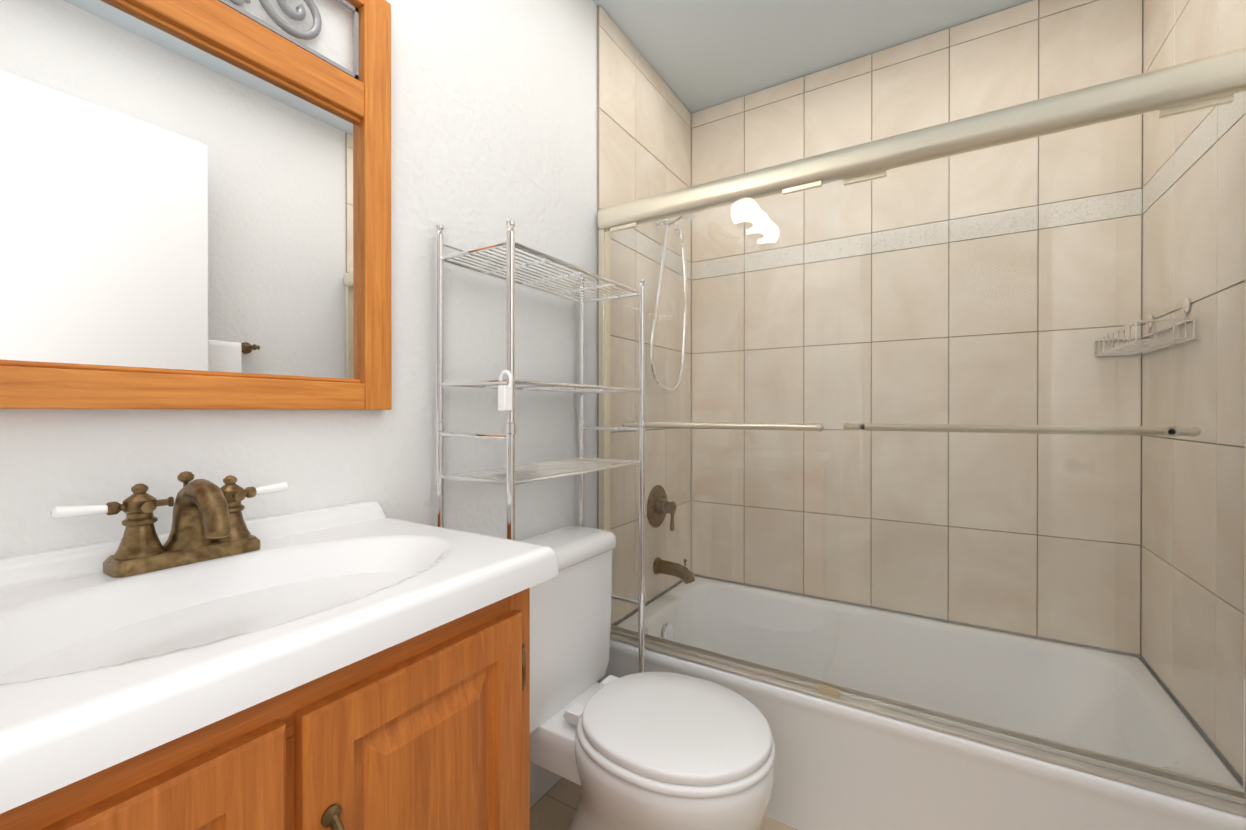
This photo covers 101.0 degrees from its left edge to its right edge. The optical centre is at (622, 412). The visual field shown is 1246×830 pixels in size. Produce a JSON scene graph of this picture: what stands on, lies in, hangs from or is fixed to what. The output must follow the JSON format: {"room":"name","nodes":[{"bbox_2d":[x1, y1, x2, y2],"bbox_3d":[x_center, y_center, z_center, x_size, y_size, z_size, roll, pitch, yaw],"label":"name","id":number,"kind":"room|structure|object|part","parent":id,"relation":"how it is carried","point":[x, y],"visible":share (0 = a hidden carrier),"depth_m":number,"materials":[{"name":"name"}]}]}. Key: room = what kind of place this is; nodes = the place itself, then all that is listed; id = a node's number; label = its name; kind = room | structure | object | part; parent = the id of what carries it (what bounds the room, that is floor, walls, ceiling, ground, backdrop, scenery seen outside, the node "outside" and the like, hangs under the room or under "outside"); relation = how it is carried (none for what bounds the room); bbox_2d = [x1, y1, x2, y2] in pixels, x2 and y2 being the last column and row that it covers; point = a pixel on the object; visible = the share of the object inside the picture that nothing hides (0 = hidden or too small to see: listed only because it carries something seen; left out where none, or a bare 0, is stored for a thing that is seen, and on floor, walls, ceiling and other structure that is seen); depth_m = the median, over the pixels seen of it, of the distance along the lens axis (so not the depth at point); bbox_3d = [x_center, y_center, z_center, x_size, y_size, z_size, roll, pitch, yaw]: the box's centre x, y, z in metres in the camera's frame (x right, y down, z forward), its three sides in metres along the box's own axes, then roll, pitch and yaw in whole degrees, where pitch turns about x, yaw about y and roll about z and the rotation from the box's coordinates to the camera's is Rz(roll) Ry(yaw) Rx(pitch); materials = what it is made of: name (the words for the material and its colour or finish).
{"room":"bathroom","nodes":[
{"label":"bathroom","id":0,"kind":"room"},
{"bbox_2d":[0,0,682,807],"bbox_3d":[-0.656,-0.124,0.912,0.100,2.490,3.700,0,0,32],"label":"wall","id":1,"kind":"structure","parent":0,"point":[494,114],"depth_m":1.21,"materials":[{"name":"white paint"}]},
{"bbox_2d":[0,0,391,409],"bbox_3d":[-0.675,-0.419,0.752,0.032,0.828,0.720,0,0,32],"label":"mirror","id":2,"kind":"object","parent":1,"relation":"attached to","point":[195,204],"visible":1,"depth_m":0.78,"materials":[{"name":"brown wood"}]},
{"bbox_2d":[597,5,689,529],"bbox_3d":[0.110,-0.316,2.045,0.008,2.112,0.740,0,0,32],"label":"grout","id":3,"kind":"structure","parent":1,"relation":"attached to","point":[598,25],"depth_m":1.73,"materials":[{"name":"beige"}]},
{"bbox_2d":[599,209,690,279],"bbox_3d":[0.115,-0.647,2.041,0.004,0.077,0.737,0,0,32],"label":"tile border","id":4,"kind":"object","parent":3,"relation":"attached to","point":[675,263],"depth_m":2.02,"materials":[{"name":"beige tile"}]},
{"bbox_2d":[599,6,690,624],"bbox_3d":[0.115,-0.316,2.042,0.004,2.109,0.737,0,0,32],"label":"wall tile","id":5,"kind":"structure","parent":1,"relation":"attached to","point":[636,106],"depth_m":1.99,"materials":[{"name":"beige tile"}]},
{"bbox_2d":[647,485,675,530],"bbox_3d":[0.180,0.377,2.049,0.100,0.170,0.170,0,0,32],"label":"valve","id":6,"kind":"object","parent":5,"relation":"attached to","point":[656,492],"depth_m":2.03,"materials":[{"name":"brown metal"}]},
{"bbox_2d":[653,557,694,583],"bbox_3d":[0.207,0.618,2.032,0.165,0.095,0.068,0,0,32],"label":"spout","id":7,"kind":"object","parent":5,"relation":"attached to","point":[680,571],"depth_m":2.02,"materials":[{"name":"brown metal"}]},
{"bbox_2d":[649,211,700,390],"bbox_3d":[0.242,-0.453,2.062,0.189,0.731,0.301,0,0,32],"label":"shower","id":8,"kind":"object","parent":5,"relation":"attached to","point":[677,230],"depth_m":2.05,"materials":[{"name":"silver metal"}]},
{"bbox_2d":[530,777,797,829],"bbox_3d":[0.032,1.173,0.490,1.720,0.100,3.700,0,0,32],"label":"floor","id":9,"kind":"structure","parent":0,"point":[554,807],"depth_m":1.45,"materials":[{"name":"tile"}]},
{"bbox_2d":[0,471,557,829],"bbox_3d":[-0.489,0.602,0.616,0.495,1.040,0.725,0,0,32],"label":"bathroom vanity","id":10,"kind":"object","parent":9,"relation":"on","point":[212,659],"visible":1,"depth_m":0.58,"materials":[{"name":"brown wood"}]},
{"bbox_2d":[50,471,288,577],"bbox_3d":[-0.582,0.144,0.706,0.145,0.124,0.262,0,0,32],"label":"faucet","id":11,"kind":"object","parent":10,"relation":"on","point":[209,532],"depth_m":0.69,"materials":[{"name":"brown metal"}]},
{"bbox_2d":[434,219,645,672],"bbox_3d":[-0.181,0.347,1.316,0.247,1.545,0.579,0,0,32],"label":"rack","id":12,"kind":"object","parent":9,"relation":"on","point":[511,472],"visible":0.9,"depth_m":1.19,"materials":[{"name":"silver metal"}]},
{"bbox_2d":[520,526,774,829],"bbox_3d":[0.014,0.729,1.226,0.682,0.783,0.428,0,0,32],"label":"toilet","id":13,"kind":"object","parent":9,"relation":"on","point":[656,751],"visible":0.94,"depth_m":1.17,"materials":[{"name":"white ceramic"}]},
{"bbox_3d":[-0.197,0.361,1.356,0.186,0.050,0.428,0,0,32],"label":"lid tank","id":14,"kind":"part","parent":13,"relation":"part of","materials":[{"name":"white ceramic"}]},
{"bbox_3d":[-0.197,0.563,1.356,0.170,0.353,0.404,0,0,32],"label":"tank","id":15,"kind":"part","parent":13,"relation":"part of","materials":[{"name":"white ceramic"}]},
{"bbox_3d":[0.115,0.703,1.163,0.444,0.044,0.384,0,0,32],"label":"seat","id":16,"kind":"part","parent":13,"relation":"part of","materials":[{"name":"white plastic"}]},
{"bbox_2d":[599,576,1245,829],"bbox_3d":[0.746,0.931,1.641,1.491,0.375,0.760,0,0,32],"label":"bathtub","id":17,"kind":"object","parent":9,"relation":"on","point":[838,766],"visible":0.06,"depth_m":1.40,"materials":[{"name":"white ceramic"}]},
{"bbox_2d":[598,48,1245,792],"bbox_3d":[0.562,0.030,1.341,1.490,1.426,0.052,0,0,32],"label":"shower door","id":18,"kind":"structure","parent":17,"relation":"on","point":[1196,80],"depth_m":1.21,"materials":[{"name":"clear glass"}]},
{"bbox_2d":[610,94,1233,698],"bbox_3d":[0.562,0.064,1.341,1.400,1.343,0.131,0,0,32],"label":"bars","id":19,"kind":"object","parent":18,"relation":"attached to","point":[1094,430],"visible":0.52,"depth_m":1.27,"materials":[{"name":"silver metal"}]},
{"bbox_3d":[0.562,0.030,1.341,1.490,1.426,0.052,0,0,32],"label":"frame","id":20,"kind":"part","parent":18,"relation":"part of","materials":[{"name":"beige metal"}]},
{"bbox_2d":[610,625,1245,815],"bbox_3d":[0.562,0.732,1.343,1.446,0.023,0.054,0,0,32],"label":"door track","id":21,"kind":"object","parent":17,"relation":"on","point":[1215,796],"visible":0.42,"depth_m":1.18,"materials":[{"name":"white metal"}]},
{"bbox_2d":[593,0,1031,113],"bbox_3d":[0.032,-1.417,0.481,1.720,0.100,3.700,0,0,32],"label":"ceiling","id":22,"kind":"structure","parent":0,"point":[698,55],"depth_m":1.86,"materials":[{"name":"white paint"}]},
{"bbox_2d":[690,0,1144,663],"bbox_3d":[0.980,-0.127,2.015,1.520,2.490,0.100,0,0,32],"label":"wall","id":23,"kind":"structure","parent":0,"point":[970,624],"depth_m":1.77,"materials":[{"name":"beige tile"}]},
{"bbox_2d":[691,0,1141,654],"bbox_3d":[0.949,-0.315,1.963,1.493,2.109,0.004,0,0,32],"label":"wall tile","id":24,"kind":"structure","parent":23,"relation":"attached to","point":[1089,44],"depth_m":1.85,"materials":[{"name":"beige tile"}]},
{"bbox_2d":[691,0,1142,654],"bbox_3d":[0.952,-0.315,1.968,1.496,2.112,0.008,0,0,32],"label":"grout","id":25,"kind":"structure","parent":23,"relation":"attached to","point":[871,518],"depth_m":1.84,"materials":[{"name":"beige"}]},
{"bbox_2d":[691,189,1141,279],"bbox_3d":[0.949,-0.647,1.962,1.493,0.077,0.004,0,0,32],"label":"tile border","id":26,"kind":"object","parent":25,"relation":"attached to","point":[1067,216],"depth_m":1.84,"materials":[{"name":"beige tile"}]},
{"bbox_2d":[1145,660,1245,789],"bbox_3d":[0.721,-0.121,0.059,0.100,2.490,3.700,0,0,32],"label":"wall","id":27,"kind":"structure","parent":0,"point":[1207,739],"depth_m":1.25,"materials":[{"name":"beige tile"}]},
{"bbox_2d":[1094,297,1195,355],"bbox_3d":[1.428,-0.233,1.424,0.109,0.109,0.406,0,0,32],"label":"corner shelf","id":28,"kind":"object","parent":27,"relation":"attached to","point":[1151,341],"depth_m":1.36,"materials":[{"name":"silver metal"}]},
{"bbox_2d":[1141,0,1245,782],"bbox_3d":[1.390,-0.313,1.252,0.004,2.109,0.737,0,0,32],"label":"wall tile","id":29,"kind":"structure","parent":27,"relation":"attached to","point":[1176,32],"depth_m":1.23,"materials":[{"name":"beige tile"}]},
{"bbox_2d":[1143,139,1244,613],"bbox_3d":[1.395,-0.313,1.249,0.008,2.112,0.740,0,0,32],"label":"grout","id":30,"kind":"structure","parent":27,"relation":"attached to","point":[1198,441],"depth_m":1.21,"materials":[{"name":"beige"}]},
{"bbox_2d":[1143,91,1245,212],"bbox_3d":[1.390,-0.645,1.251,0.004,0.077,0.737,0,0,32],"label":"tile border","id":31,"kind":"object","parent":30,"relation":"attached to","point":[1183,163],"depth_m":1.24,"materials":[{"name":"beige tile"}]}
]}

